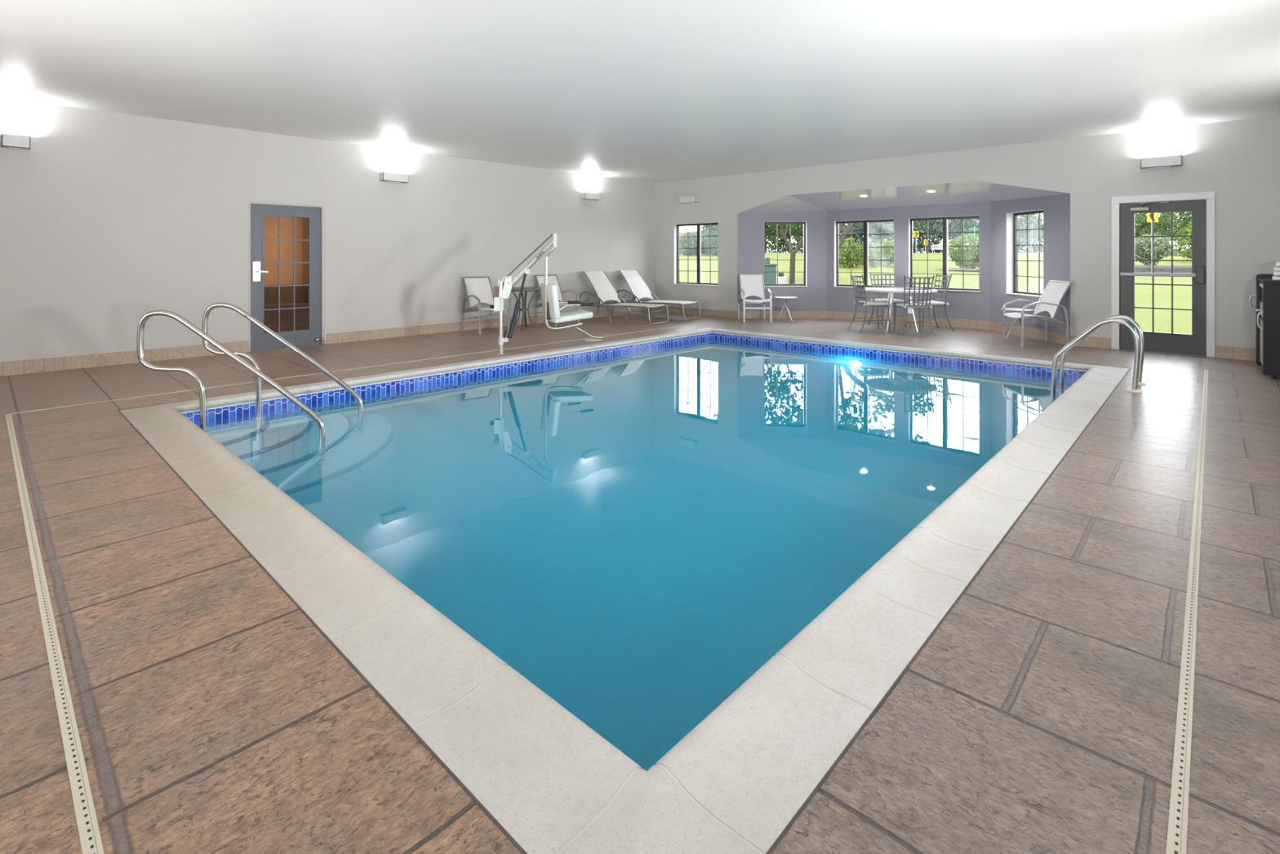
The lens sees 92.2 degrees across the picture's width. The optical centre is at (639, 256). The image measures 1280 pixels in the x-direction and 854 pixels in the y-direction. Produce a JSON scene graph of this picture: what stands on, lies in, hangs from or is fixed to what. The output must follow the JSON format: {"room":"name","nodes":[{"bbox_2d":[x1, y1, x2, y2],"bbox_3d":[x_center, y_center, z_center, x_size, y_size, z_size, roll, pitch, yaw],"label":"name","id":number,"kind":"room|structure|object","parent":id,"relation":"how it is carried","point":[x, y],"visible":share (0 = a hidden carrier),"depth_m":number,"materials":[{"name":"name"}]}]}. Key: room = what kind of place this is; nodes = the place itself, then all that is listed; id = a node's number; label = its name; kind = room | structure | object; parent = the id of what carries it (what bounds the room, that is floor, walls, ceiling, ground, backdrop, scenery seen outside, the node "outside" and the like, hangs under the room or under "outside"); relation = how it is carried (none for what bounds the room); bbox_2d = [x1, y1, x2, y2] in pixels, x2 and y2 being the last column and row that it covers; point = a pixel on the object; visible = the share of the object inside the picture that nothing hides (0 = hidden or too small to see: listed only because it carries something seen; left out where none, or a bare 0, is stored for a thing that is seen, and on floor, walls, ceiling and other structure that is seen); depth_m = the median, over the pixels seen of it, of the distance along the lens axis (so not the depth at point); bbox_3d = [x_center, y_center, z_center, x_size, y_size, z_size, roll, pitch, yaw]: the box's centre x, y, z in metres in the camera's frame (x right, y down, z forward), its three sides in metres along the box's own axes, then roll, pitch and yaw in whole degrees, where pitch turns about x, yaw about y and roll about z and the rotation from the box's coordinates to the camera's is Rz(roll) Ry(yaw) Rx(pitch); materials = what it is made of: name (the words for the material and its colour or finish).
{"room":"indoor swimming pool","nodes":[
{"label":"indoor swimming pool","id":0,"kind":"room"},
{"bbox_2d":[263,215,302,284],"bbox_3d":[-6.131,0.000,10.520,3.090,2.720,3.850,0,0,43],"label":"wall","id":1,"kind":"structure","parent":0,"point":[270,223],"depth_m":11.85,"materials":[{"name":"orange paint"}]},
{"bbox_2d":[302,217,307,302],"bbox_3d":[-5.957,0.040,12.168,0.900,2.600,1.000,0,0,43],"label":"trim","id":2,"kind":"structure","parent":1,"relation":"attached to","point":[304,220],"depth_m":12.00,"materials":[{"name":"beige"}]},
{"bbox_2d":[263,327,307,333],"bbox_3d":[-6.131,1.357,10.520,3.090,0.025,3.850,0,0,43],"label":"floor","id":3,"kind":"structure","parent":0,"point":[305,328],"depth_m":11.24,"materials":[{"name":"brown"}]},
{"bbox_2d":[263,284,307,330],"bbox_3d":[-7.115,0.940,11.129,0.580,0.800,2.000,0,0,43],"label":"bench","id":4,"kind":"object","parent":3,"relation":"on","point":[270,293],"visible":0.25,"depth_m":11.46,"materials":[{"name":"brown wood"}]},
{"bbox_2d":[0,97,653,362],"bbox_3d":[-4.495,-0.220,9.893,0.160,3.120,14.360,0,0,43],"label":"wall","id":5,"kind":"structure","parent":0,"point":[108,220],"depth_m":8.56,"materials":[{"name":"grey paint"}]},
{"bbox_2d":[1,133,30,150],"bbox_3d":[-7.037,-1.289,6.952,0.125,0.152,0.225,0,0,43],"label":"wall sconce","id":6,"kind":"object","parent":5,"relation":"attached to","point":[11,141],"visible":1,"depth_m":6.92,"materials":[{"name":"white ceramic"}]},
{"bbox_2d":[0,340,248,376],"bbox_3d":[-7.418,1.262,6.626,0.012,0.157,5.595,0,0,43],"label":"baseboard","id":7,"kind":"structure","parent":5,"relation":"attached to","point":[58,363],"depth_m":7.55,"materials":[{"name":"tile"}]},
{"bbox_2d":[248,200,324,351],"bbox_3d":[-5.197,0.278,9.084,0.194,2.125,1.020,0,0,43],"label":"door","id":8,"kind":"structure","parent":5,"relation":"in","point":[314,335],"depth_m":9.12,"materials":[{"name":"grey paint"}]},
{"bbox_2d":[379,171,408,183],"bbox_3d":[-4.050,-1.294,10.162,0.125,0.152,0.430,0,0,43],"label":"wall sconce","id":9,"kind":"object","parent":5,"relation":"attached to","point":[389,177],"visible":1,"depth_m":10.11,"materials":[{"name":"white metal"}]},
{"bbox_2d":[326,306,653,343],"bbox_3d":[-2.224,1.262,12.207,0.012,0.157,7.558,0,0,43],"label":"baseboard","id":10,"kind":"structure","parent":5,"relation":"attached to","point":[340,337],"depth_m":10.69,"materials":[{"name":"tile"}]},
{"bbox_2d":[581,191,599,200],"bbox_3d":[-1.073,-1.299,13.361,0.125,0.152,0.430,0,0,43],"label":"wall sconce","id":11,"kind":"object","parent":5,"relation":"attached to","point":[586,196],"visible":1,"depth_m":13.30,"materials":[{"name":"white metal"}]},
{"bbox_2d":[0,311,1279,853],"bbox_3d":[0.528,1.340,6.065,12.690,0.001,15.600,0,0,43],"label":"floor","id":12,"kind":"structure","parent":0,"point":[212,715],"depth_m":2.03,"materials":[{"name":"brown tile"}]},
{"bbox_2d":[5,413,104,853],"bbox_3d":[-2.264,1.349,2.348,8.515,0.023,0.033,0,0,43],"label":"drain","id":13,"kind":"object","parent":12,"relation":"on","point":[90,837],"visible":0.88,"depth_m":1.89,"materials":[{"name":"plastic"}]},
{"bbox_2d":[4,321,712,414],"bbox_3d":[-1.931,1.349,8.941,0.022,0.023,10.140,0,0,43],"label":"drain","id":14,"kind":"object","parent":12,"relation":"on","point":[710,322],"visible":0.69,"depth_m":6.86,"materials":[{"name":"plastic"}]},
{"bbox_2d":[462,275,509,334],"bbox_3d":[-2.772,0.853,11.015,0.590,0.975,0.731,0,0,-41],"label":"sling chair","id":15,"kind":"object","parent":12,"relation":"on","point":[478,290],"visible":0.8,"depth_m":11.11,"materials":[{"name":"grey fabric"}]},
{"bbox_2d":[510,286,540,329],"bbox_3d":[-2.170,0.967,11.540,0.704,0.764,0.704,0,0,23],"label":"side table","id":16,"kind":"object","parent":12,"relation":"on","point":[526,289],"visible":0.85,"depth_m":11.52,"materials":[{"name":"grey metal"}]},
{"bbox_2d":[489,232,602,354],"bbox_3d":[-1.345,0.499,8.987,1.790,1.682,0.537,0,0,-33],"label":"lift","id":17,"kind":"object","parent":12,"relation":"on","point":[549,295],"visible":1,"depth_m":8.83,"materials":[{"name":"metal"}]},
{"bbox_2d":[534,274,579,327],"bbox_3d":[-1.655,0.853,12.171,0.590,0.975,0.731,0,0,-44],"label":"sling chair","id":18,"kind":"object","parent":12,"relation":"on","point":[552,278],"visible":0.59,"depth_m":12.26,"materials":[{"name":"grey fabric"}]},
{"bbox_2d":[584,338,601,341],"bbox_3d":[-0.752,1.339,9.879,0.280,0.006,0.280,0,0,43],"label":"lid","id":19,"kind":"object","parent":12,"relation":"on","point":[587,340],"visible":1,"depth_m":9.86,"materials":[{"name":"beige plastic"}]},
{"bbox_2d":[576,270,668,324],"bbox_3d":[-0.389,0.825,12.768,1.930,1.041,0.718,0,0,36],"label":"chaise lounger","id":20,"kind":"object","parent":12,"relation":"on","point":[602,286],"visible":0.92,"depth_m":12.92,"materials":[{"name":"grey fabric"}]},
{"bbox_2d":[119,327,1129,853],"bbox_3d":[0.664,2.075,6.376,6.245,1.530,8.560,0,0,43],"label":"swimming pool","id":21,"kind":"object","parent":12,"relation":"in","point":[644,594],"visible":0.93,"depth_m":5.00,"materials":[{"name":"paint"}]},
{"bbox_2d":[137,310,329,465],"bbox_3d":[-3.329,1.074,5.051,1.534,1.273,0.116,0,0,-2],"label":"pool handrail","id":22,"kind":"object","parent":21,"relation":"attached to","point":[140,328],"visible":0.89,"depth_m":5.03,"materials":[{"name":"silver metal"}]},
{"bbox_2d":[201,302,367,435],"bbox_3d":[-3.381,1.074,5.871,1.534,1.273,0.116,0,0,-2],"label":"pool handrail","id":23,"kind":"object","parent":21,"relation":"attached to","point":[205,317],"visible":0.93,"depth_m":5.85,"materials":[{"name":"silver metal"}]},
{"bbox_2d":[117,327,1130,853],"bbox_3d":[0.664,1.349,6.376,6.261,0.021,8.576,0,0,43],"label":"trim","id":24,"kind":"structure","parent":21,"relation":"attached to","point":[454,776],"depth_m":1.95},
{"bbox_2d":[1050,315,1146,404],"bbox_3d":[4.847,1.533,6.527,0.772,1.814,0.612,0,0,43],"label":"pool ladder","id":25,"kind":"object","parent":21,"relation":"attached to","point":[1139,340],"visible":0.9,"depth_m":6.46,"materials":[{"name":"silver metal"}]},
{"bbox_2d":[610,269,700,320],"bbox_3d":[0.339,0.825,13.580,1.930,1.041,0.718,0,0,36],"label":"chaise lounger","id":26,"kind":"object","parent":12,"relation":"on","point":[639,289],"visible":0.86,"depth_m":13.72,"materials":[{"name":"grey fabric"}]},
{"bbox_2d":[737,273,772,322],"bbox_3d":[2.394,0.853,12.932,0.590,0.975,0.731,0,0,-1],"label":"sling chair","id":27,"kind":"object","parent":12,"relation":"on","point":[750,284],"visible":1,"depth_m":13.12,"materials":[{"name":"white fabric"}]},
{"bbox_2d":[773,296,797,320],"bbox_3d":[3.071,1.097,12.988,0.480,0.494,0.480,0,0,26],"label":"round table","id":28,"kind":"object","parent":12,"relation":"on","point":[780,297],"visible":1,"depth_m":12.97,"materials":[{"name":"white"}]},
{"bbox_2d":[847,273,891,332],"bbox_3d":[4.169,0.830,11.207,0.607,1.030,0.568,0,0,-4],"label":"chair","id":29,"kind":"object","parent":12,"relation":"on","point":[867,304],"visible":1,"depth_m":11.06,"materials":[{"name":"grey metal"}]},
{"bbox_2d":[857,301,888,305],"bbox_3d":[4.229,0.850,11.212,0.415,0.049,0.410,0,0,-4],"label":"seat cushion","id":30,"kind":"object","parent":29,"relation":"on","point":[866,303],"depth_m":11.02,"materials":[{"name":"white fabric"}]},
{"bbox_2d":[866,272,906,327],"bbox_3d":[4.786,0.830,11.917,0.568,1.030,0.607,0,0,-2],"label":"chair","id":31,"kind":"object","parent":12,"relation":"on","point":[895,300],"visible":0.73,"depth_m":12.10,"materials":[{"name":"grey metal"}]},
{"bbox_2d":[874,298,903,302],"bbox_3d":[4.788,0.850,11.856,0.410,0.049,0.415,0,0,-2],"label":"seat cushion","id":32,"kind":"object","parent":31,"relation":"on","point":[895,300],"depth_m":11.68,"materials":[{"name":"white fabric"}]},
{"bbox_2d":[863,287,937,331],"bbox_3d":[4.759,0.969,11.280,1.240,0.749,1.240,0,0,14],"label":"round dining table","id":33,"kind":"object","parent":12,"relation":"on","point":[891,291],"visible":0.8,"depth_m":11.13,"materials":[{"name":"white"}]},
{"bbox_2d":[893,275,937,336],"bbox_3d":[4.729,0.830,10.657,0.568,1.030,0.607,0,0,2],"label":"chair","id":34,"kind":"object","parent":12,"relation":"on","point":[909,306],"visible":1,"depth_m":10.45,"materials":[{"name":"grey metal"}]},
{"bbox_2d":[896,302,928,307],"bbox_3d":[4.731,0.850,10.718,0.410,0.049,0.415,0,0,2],"label":"seat cushion","id":35,"kind":"object","parent":34,"relation":"on","point":[899,304],"depth_m":10.53,"materials":[{"name":"white fabric"}]},
{"bbox_2d":[909,273,955,330],"bbox_3d":[5.364,0.830,11.352,0.607,1.030,0.568,0,0,-3],"label":"chair","id":36,"kind":"object","parent":12,"relation":"on","point":[934,303],"visible":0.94,"depth_m":11.28,"materials":[{"name":"grey metal"}]},
{"bbox_2d":[912,300,944,304],"bbox_3d":[5.303,0.850,11.349,0.415,0.049,0.410,0,0,-3],"label":"seat cushion","id":37,"kind":"object","parent":36,"relation":"on","point":[932,302],"depth_m":11.16,"materials":[{"name":"white fabric"}]},
{"bbox_2d":[1000,307,1035,340],"bbox_3d":[6.136,1.097,9.999,0.480,0.494,0.480,0,0,24],"label":"round table","id":38,"kind":"object","parent":12,"relation":"on","point":[1013,309],"visible":0.75,"depth_m":9.97,"materials":[{"name":"silver metal"}]},
{"bbox_2d":[1001,280,1071,346],"bbox_3d":[6.054,0.853,9.410,0.731,0.975,0.590,0,0,5],"label":"sling chair","id":39,"kind":"object","parent":12,"relation":"on","point":[1051,298],"visible":1,"depth_m":9.36,"materials":[{"name":"white fabric"}]},
{"bbox_2d":[1165,369,1208,853],"bbox_3d":[2.986,1.349,3.300,0.033,0.023,10.900,0,0,43],"label":"drain","id":40,"kind":"object","parent":12,"relation":"on","point":[1176,843],"visible":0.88,"depth_m":1.91,"materials":[{"name":"plastic"}]},
{"bbox_2d":[1249,273,1273,365],"bbox_3d":[7.836,0.777,7.447,0.674,1.125,0.140,0,0,43],"label":"water dispenser","id":41,"kind":"object","parent":12,"relation":"on","point":[1258,295],"visible":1,"depth_m":7.58,"materials":[{"name":"black plastic"}]},
{"bbox_2d":[1255,278,1279,378],"bbox_3d":[7.403,0.804,6.967,0.633,1.072,0.992,0,0,43],"label":"base cabinet","id":42,"kind":"object","parent":12,"relation":"on","point":[1268,325],"visible":1,"depth_m":6.76,"materials":[{"name":"black"}]},
{"bbox_2d":[1271,275,1279,280],"bbox_3d":[7.132,0.242,6.750,0.285,0.051,0.176,0,0,43],"label":"rolled towel","id":43,"kind":"object","parent":42,"relation":"on","point":[1273,277],"visible":1,"depth_m":6.78,"materials":[{"name":"white fabric"}]},
{"bbox_2d":[1273,271,1279,275],"bbox_3d":[7.124,0.190,6.731,0.176,0.051,0.285,0,0,-44],"label":"rolled towel","id":44,"kind":"object","parent":43,"relation":"on","point":[1275,273],"visible":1,"depth_m":6.76,"materials":[{"name":"white fabric"}]},
{"bbox_2d":[1273,266,1279,271],"bbox_3d":[7.157,0.138,6.754,0.285,0.051,0.176,0,0,40],"label":"rolled towel","id":45,"kind":"object","parent":44,"relation":"on","point":[1275,268],"visible":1,"depth_m":6.78,"materials":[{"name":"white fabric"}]},
{"bbox_2d":[0,0,1279,182],"bbox_3d":[0.116,-1.840,5.520,12.870,0.120,14.560,0,0,43],"label":"ceiling","id":46,"kind":"structure","parent":0,"point":[644,91],"depth_m":6.01,"materials":[{"name":"white paint"}]},
{"bbox_2d":[737,210,826,311],"bbox_3d":[3.088,-0.035,13.458,1.966,2.750,0.160,0,0,-2],"label":"wall","id":47,"kind":"structure","parent":0,"point":[750,226],"depth_m":13.38,"materials":[{"name":"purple paint"}]},
{"bbox_2d":[737,311,826,318],"bbox_3d":[3.092,1.262,13.372,1.966,0.157,0.012,0,0,-2],"label":"baseboard","id":48,"kind":"structure","parent":47,"relation":"attached to","point":[748,314],"depth_m":13.37,"materials":[{"name":"tile"}]},
{"bbox_2d":[764,221,808,286],"bbox_3d":[3.160,-0.051,13.452,0.964,1.418,0.178,0,0,-2],"label":"window","id":49,"kind":"structure","parent":47,"relation":"in","point":[805,223],"depth_m":13.49,"materials":[{"name":"black"}]},
{"bbox_2d":[739,181,1068,213],"bbox_3d":[4.787,-1.119,11.837,5.962,0.373,1.447,0,0,43],"label":"ceiling","id":50,"kind":"structure","parent":0,"point":[966,192],"depth_m":11.61,"materials":[{"name":"grey paint"}]},
{"bbox_2d":[826,201,990,320],"bbox_3d":[5.292,-0.035,12.396,3.180,2.750,0.160,0,0,43],"label":"wall","id":51,"kind":"structure","parent":0,"point":[966,305],"depth_m":12.26,"materials":[{"name":"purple paint"}]},
{"bbox_2d":[833,218,893,288],"bbox_3d":[4.709,-0.051,12.927,1.301,1.418,0.178,0,0,43],"label":"window","id":52,"kind":"structure","parent":51,"relation":"in","point":[865,222],"depth_m":12.98,"materials":[{"name":"black"}]},
{"bbox_2d":[826,311,990,329],"bbox_3d":[5.234,1.262,12.333,3.180,0.157,0.012,0,0,43],"label":"baseboard","id":53,"kind":"structure","parent":51,"relation":"attached to","point":[962,323],"depth_m":12.06,"materials":[{"name":"tile"}]},
{"bbox_2d":[908,215,980,292],"bbox_3d":[5.851,-0.051,11.864,1.301,1.418,0.178,0,0,43],"label":"window","id":54,"kind":"structure","parent":51,"relation":"in","point":[944,219],"depth_m":11.88,"materials":[{"name":"black"}]},
{"bbox_2d":[653,115,1279,357],"bbox_3d":[4.994,-0.220,10.761,12.550,3.120,0.160,0,0,43],"label":"wall","id":55,"kind":"structure","parent":0,"point":[1238,161],"depth_m":9.09,"materials":[{"name":"grey paint"}]},
{"bbox_2d":[678,195,698,204],"bbox_3d":[1.123,-1.299,14.169,0.500,0.152,0.125,0,0,43],"label":"wall sconce","id":56,"kind":"object","parent":55,"relation":"attached to","point":[690,199],"visible":1,"depth_m":14.09,"materials":[{"name":"white metal"}]},
{"bbox_2d":[653,306,737,318],"bbox_3d":[1.224,1.262,14.152,2.410,0.157,0.012,0,0,43],"label":"baseboard","id":57,"kind":"structure","parent":55,"relation":"attached to","point":[704,312],"depth_m":13.94,"materials":[{"name":"tile"}]},
{"bbox_2d":[673,222,718,285],"bbox_3d":[1.318,-0.051,14.169,1.297,1.418,0.178,0,0,43],"label":"window","id":58,"kind":"structure","parent":55,"relation":"in","point":[677,237],"depth_m":14.21,"materials":[{"name":"black"}]},
{"bbox_2d":[1070,334,1111,348],"bbox_3d":[6.649,1.262,9.104,0.488,0.157,0.012,0,0,43],"label":"baseboard","id":59,"kind":"structure","parent":55,"relation":"attached to","point":[1088,341],"depth_m":9.07,"materials":[{"name":"tile"}]},
{"bbox_2d":[1140,154,1182,168],"bbox_3d":[7.199,-1.299,8.514,0.430,0.152,0.125,0,0,43],"label":"wall sconce","id":60,"kind":"object","parent":55,"relation":"attached to","point":[1163,162],"visible":1,"depth_m":8.47,"materials":[{"name":"white metal"}]},
{"bbox_2d":[1111,191,1214,357],"bbox_3d":[7.262,0.238,8.589,1.100,2.207,0.210,0,0,43],"label":"door","id":61,"kind":"structure","parent":55,"relation":"in","point":[1201,342],"depth_m":8.53,"materials":[{"name":"grey paint"}]},
{"bbox_2d":[1215,345,1255,360],"bbox_3d":[8.585,1.262,7.302,2.580,0.157,0.012,0,0,43],"label":"baseboard","id":62,"kind":"structure","parent":55,"relation":"attached to","point":[1224,352],"depth_m":8.05,"materials":[{"name":"tile"}]},
{"bbox_2d":[990,193,1070,334],"bbox_3d":[6.518,-0.035,10.267,0.160,2.750,1.981,0,0,-2],"label":"wall","id":63,"kind":"structure","parent":0,"point":[1056,208],"depth_m":9.95,"materials":[{"name":"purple paint"}]},
{"bbox_2d":[1004,208,1043,297],"bbox_3d":[6.522,-0.051,10.334,0.208,1.418,0.972,0,0,-2],"label":"window","id":64,"kind":"structure","parent":63,"relation":"in","point":[1012,229],"depth_m":10.78,"materials":[{"name":"black"}]},
{"bbox_2d":[990,321,1070,344],"bbox_3d":[6.432,1.262,10.264,0.012,0.157,1.981,0,0,-2],"label":"baseboard","id":65,"kind":"structure","parent":63,"relation":"attached to","point":[1055,337],"depth_m":10.07,"materials":[{"name":"tile"}]},
{"label":"outside","id":66,"kind":"structure","parent":0,"visible":0},
{"bbox_2d":[679,253,1191,333],"bbox_3d":[33.930,0.553,65.821,160.000,1.874,120.000,0,0,43],"label":"ground","id":67,"kind":"structure","parent":66,"point":[1182,295],"depth_m":28.68,"materials":[{"name":"green plant"}]},
{"bbox_2d":[679,231,697,253],"bbox_3d":[10.072,-2.184,102.950,15.200,3.600,6.100,0,0,0],"label":"building","id":68,"kind":"structure","parent":67,"relation":"on","point":[681,233],"depth_m":99.90,"materials":[{"name":"grey"}]},
{"bbox_2d":[679,229,718,255],"bbox_3d":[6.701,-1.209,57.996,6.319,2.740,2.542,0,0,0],"label":"hedge","id":69,"kind":"object","parent":67,"relation":"on","point":[684,242],"visible":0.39,"depth_m":57.58,"materials":[{"name":"green plant"}]},
{"bbox_2d":[701,224,718,253],"bbox_3d":[8.578,-2.563,66.046,5.770,4.863,3.631,0,0,0],"label":"tree","id":70,"kind":"object","parent":67,"relation":"on","point":[715,227],"visible":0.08,"depth_m":65.01,"materials":[{"name":"green plant"}]},
{"bbox_2d":[764,257,777,284],"bbox_3d":[4.196,0.665,20.000,0.750,1.270,0.700,0,0,0],"label":"utility box","id":71,"kind":"object","parent":67,"relation":"on","point":[770,268],"visible":0.52,"depth_m":19.75,"materials":[{"name":"green paint"}]},
{"bbox_2d":[764,223,795,253],"bbox_3d":[14.670,-3.503,72.037,8.046,6.829,4.949,0,0,0],"label":"tree","id":72,"kind":"object","parent":67,"relation":"on","point":[768,231],"visible":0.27,"depth_m":71.15,"materials":[{"name":"green plant"}]},
{"bbox_2d":[776,272,786,284],"bbox_3d":[4.806,0.890,21.000,0.300,0.680,0.300,0,0,43],"label":"meter box","id":73,"kind":"object","parent":67,"relation":"on","point":[781,279],"visible":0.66,"depth_m":20.89,"materials":[{"name":"metal"}]},
{"bbox_2d":[766,223,803,253],"bbox_3d":[18.044,-3.712,73.983,8.360,7.184,4.973,0,0,0],"label":"tree","id":74,"kind":"object","parent":67,"relation":"on","point":[793,237],"visible":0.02,"depth_m":73.19,"materials":[{"name":"green plant"}]},
{"bbox_2d":[768,223,803,284],"bbox_3d":[6.097,-2.792,25.488,6.363,7.870,3.650,0,0,-9],"label":"shade tree","id":75,"kind":"object","parent":67,"relation":"on","point":[771,225],"visible":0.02,"depth_m":25.45,"materials":[{"name":"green plant"}]},
{"bbox_2d":[782,223,849,253],"bbox_3d":[19.971,-3.497,69.970,7.819,6.864,4.870,0,0,3],"label":"tree","id":76,"kind":"object","parent":67,"relation":"on","point":[799,231],"visible":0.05,"depth_m":69.78,"materials":[{"name":"green plant"}]},
{"bbox_2d":[839,222,855,248],"bbox_3d":[7.303,-2.427,21.135,5.534,7.335,3.173,0,0,0],"label":"shade tree","id":77,"kind":"object","parent":67,"relation":"on","point":[842,238],"visible":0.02,"depth_m":20.92,"materials":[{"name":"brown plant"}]},
{"bbox_2d":[839,236,870,267],"bbox_3d":[13.560,-0.256,40.004,2.643,2.058,1.910,0,0,0],"label":"round shrub","id":78,"kind":"object","parent":67,"relation":"on","point":[859,249],"visible":0.69,"depth_m":39.61,"materials":[{"name":"green plant"}]},
{"bbox_2d":[840,223,875,253],"bbox_3d":[25.142,-3.724,75.984,8.592,7.267,5.169,0,0,0],"label":"tree","id":79,"kind":"object","parent":67,"relation":"on","point":[842,224],"visible":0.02,"depth_m":74.92,"materials":[{"name":"green plant"}]},
{"bbox_2d":[841,221,893,253],"bbox_3d":[26.532,-3.599,72.003,8.016,6.910,4.914,0,0,0],"label":"tree","id":80,"kind":"object","parent":67,"relation":"on","point":[874,228],"visible":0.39,"depth_m":70.86,"materials":[{"name":"green plant"}]},
{"bbox_2d":[868,237,893,266],"bbox_3d":[16.202,-0.264,41.039,2.896,1.977,2.092,0,0,0],"label":"round shrub","id":81,"kind":"object","parent":67,"relation":"on","point":[876,255],"visible":0.67,"depth_m":40.67,"materials":[{"name":"green plant"}]},
{"bbox_2d":[869,221,923,252],"bbox_3d":[31.698,-3.726,77.991,8.590,7.369,5.187,0,0,0],"label":"tree","id":82,"kind":"object","parent":67,"relation":"on","point":[888,221],"visible":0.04,"depth_m":77.56,"materials":[{"name":"green plant"}]},
{"bbox_2d":[879,219,942,253],"bbox_3d":[33.046,-3.703,73.962,8.522,7.252,5.140,0,0,0],"label":"tree","id":83,"kind":"object","parent":67,"relation":"on","point":[917,224],"visible":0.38,"depth_m":72.95,"materials":[{"name":"green plant"}]},
{"bbox_2d":[913,231,918,257],"bbox_3d":[24.642,-1.119,55.026,0.460,2.299,0.079,0,0,0],"label":"chevron sign","id":84,"kind":"object","parent":67,"relation":"on","point":[915,233],"visible":1,"depth_m":54.98,"materials":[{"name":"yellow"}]},
{"bbox_2d":[923,240,927,253],"bbox_3d":[28.737,-0.978,62.026,0.400,1.372,0.079,0,0,0],"label":"chevron sign","id":85,"kind":"object","parent":67,"relation":"on","point":[925,242],"visible":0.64,"depth_m":61.99,"materials":[{"name":"yellow metal"}]},
{"bbox_2d":[916,218,968,253],"bbox_3d":[37.759,-3.920,77.978,8.957,7.635,5.463,0,0,0],"label":"tree","id":86,"kind":"object","parent":67,"relation":"on","point":[941,236],"visible":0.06,"depth_m":76.66,"materials":[{"name":"green plant"}]},
{"bbox_2d":[930,217,978,253],"bbox_3d":[39.726,-3.746,76.007,8.593,7.318,5.260,0,0,0],"label":"tree","id":87,"kind":"object","parent":67,"relation":"on","point":[957,227],"visible":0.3,"depth_m":74.82,"materials":[{"name":"green plant"}]},
{"bbox_2d":[930,240,978,253],"bbox_3d":[33.653,-1.094,66.010,4.300,1.420,1.740,0,0,0],"label":"parked car","id":88,"kind":"object","parent":67,"relation":"on","point":[937,248],"visible":0.27,"depth_m":65.66,"materials":[{"name":"grey paint"}]},
{"bbox_2d":[936,232,978,270],"bbox_3d":[20.249,-0.310,38.000,4.200,2.310,4.200,0,0,0],"label":"round shrub","id":89,"kind":"object","parent":67,"relation":"on","point":[972,254],"visible":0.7,"depth_m":37.69,"materials":[{"name":"green plant"}]},
{"bbox_2d":[968,226,978,245],"bbox_3d":[32.556,-1.576,60.000,1.100,2.751,0.070,0,0,0],"label":"street sign","id":90,"kind":"object","parent":67,"relation":"on","point":[974,228],"visible":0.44,"depth_m":59.98,"materials":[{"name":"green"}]},
{"bbox_2d":[1017,213,1043,253],"bbox_3d":[47.370,-3.585,77.998,8.002,7.039,4.948,0,0,0],"label":"tree","id":91,"kind":"object","parent":67,"relation":"on","point":[1022,223],"visible":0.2,"depth_m":76.77,"materials":[{"name":"green plant"}]},
{"bbox_2d":[1017,213,1043,253],"bbox_3d":[53.297,-3.762,81.985,8.471,7.385,5.308,0,0,0],"label":"tree","id":92,"kind":"object","parent":67,"relation":"on","point":[1036,216],"visible":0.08,"depth_m":81.12,"materials":[{"name":"green plant"}]},
{"bbox_2d":[1146,212,1158,272],"bbox_3d":[28.273,-0.822,34.026,0.600,3.583,0.079,0,0,0],"label":"chevron sign","id":93,"kind":"object","parent":67,"relation":"on","point":[1148,215],"visible":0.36,"depth_m":33.99,"materials":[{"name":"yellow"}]},
{"bbox_2d":[1134,232,1174,265],"bbox_3d":[33.940,-0.460,40.977,2.682,2.247,2.092,0,0,0],"label":"shrub","id":94,"kind":"object","parent":67,"relation":"on","point":[1163,246],"visible":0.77,"depth_m":40.57,"materials":[{"name":"green plant"}]},
{"bbox_2d":[1134,212,1183,253],"bbox_3d":[65.390,-4.395,80.001,10.280,8.740,6.284,0,0,0],"label":"tree","id":95,"kind":"object","parent":67,"relation":"on","point":[1145,228],"visible":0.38,"depth_m":78.38,"materials":[{"name":"green plant"}]},
{"bbox_2d":[1134,265,1191,272],"bbox_3d":[29.268,0.770,34.500,6.402,0.520,0.500,0,0,0],"label":"stone wall","id":96,"kind":"structure","parent":67,"relation":"on","point":[1138,268],"depth_m":34.25,"materials":[{"name":"grey stone"}]},
{"bbox_2d":[1146,211,1191,240],"bbox_3d":[73.282,-4.676,85.984,10.709,9.141,6.488,0,0,0],"label":"tree","id":97,"kind":"object","parent":67,"relation":"on","point":[1190,211],"visible":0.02,"depth_m":84.41,"materials":[{"name":"green plant"}]},
{"bbox_2d":[1155,240,1191,255],"bbox_3d":[50.896,-0.818,58.010,4.300,1.420,1.740,0,0,0],"label":"parked car","id":98,"kind":"object","parent":67,"relation":"on","point":[1175,252],"visible":0.14,"depth_m":57.15,"materials":[{"name":"grey paint"}]},
{"bbox_2d":[1155,211,1191,240],"bbox_3d":[73.085,-4.354,82.048,10.010,8.577,6.182,0,0,0],"label":"tree","id":99,"kind":"object","parent":67,"relation":"on","point":[1184,221],"visible":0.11,"depth_m":81.38,"materials":[{"name":"green plant"}]},
{"bbox_2d":[1173,220,1191,259],"bbox_3d":[41.597,-1.375,45.983,2.887,3.294,2.102,0,0,0],"label":"shrub","id":100,"kind":"object","parent":67,"relation":"on","point":[1180,241],"visible":0.34,"depth_m":46.07,"materials":[{"name":"green plant"}]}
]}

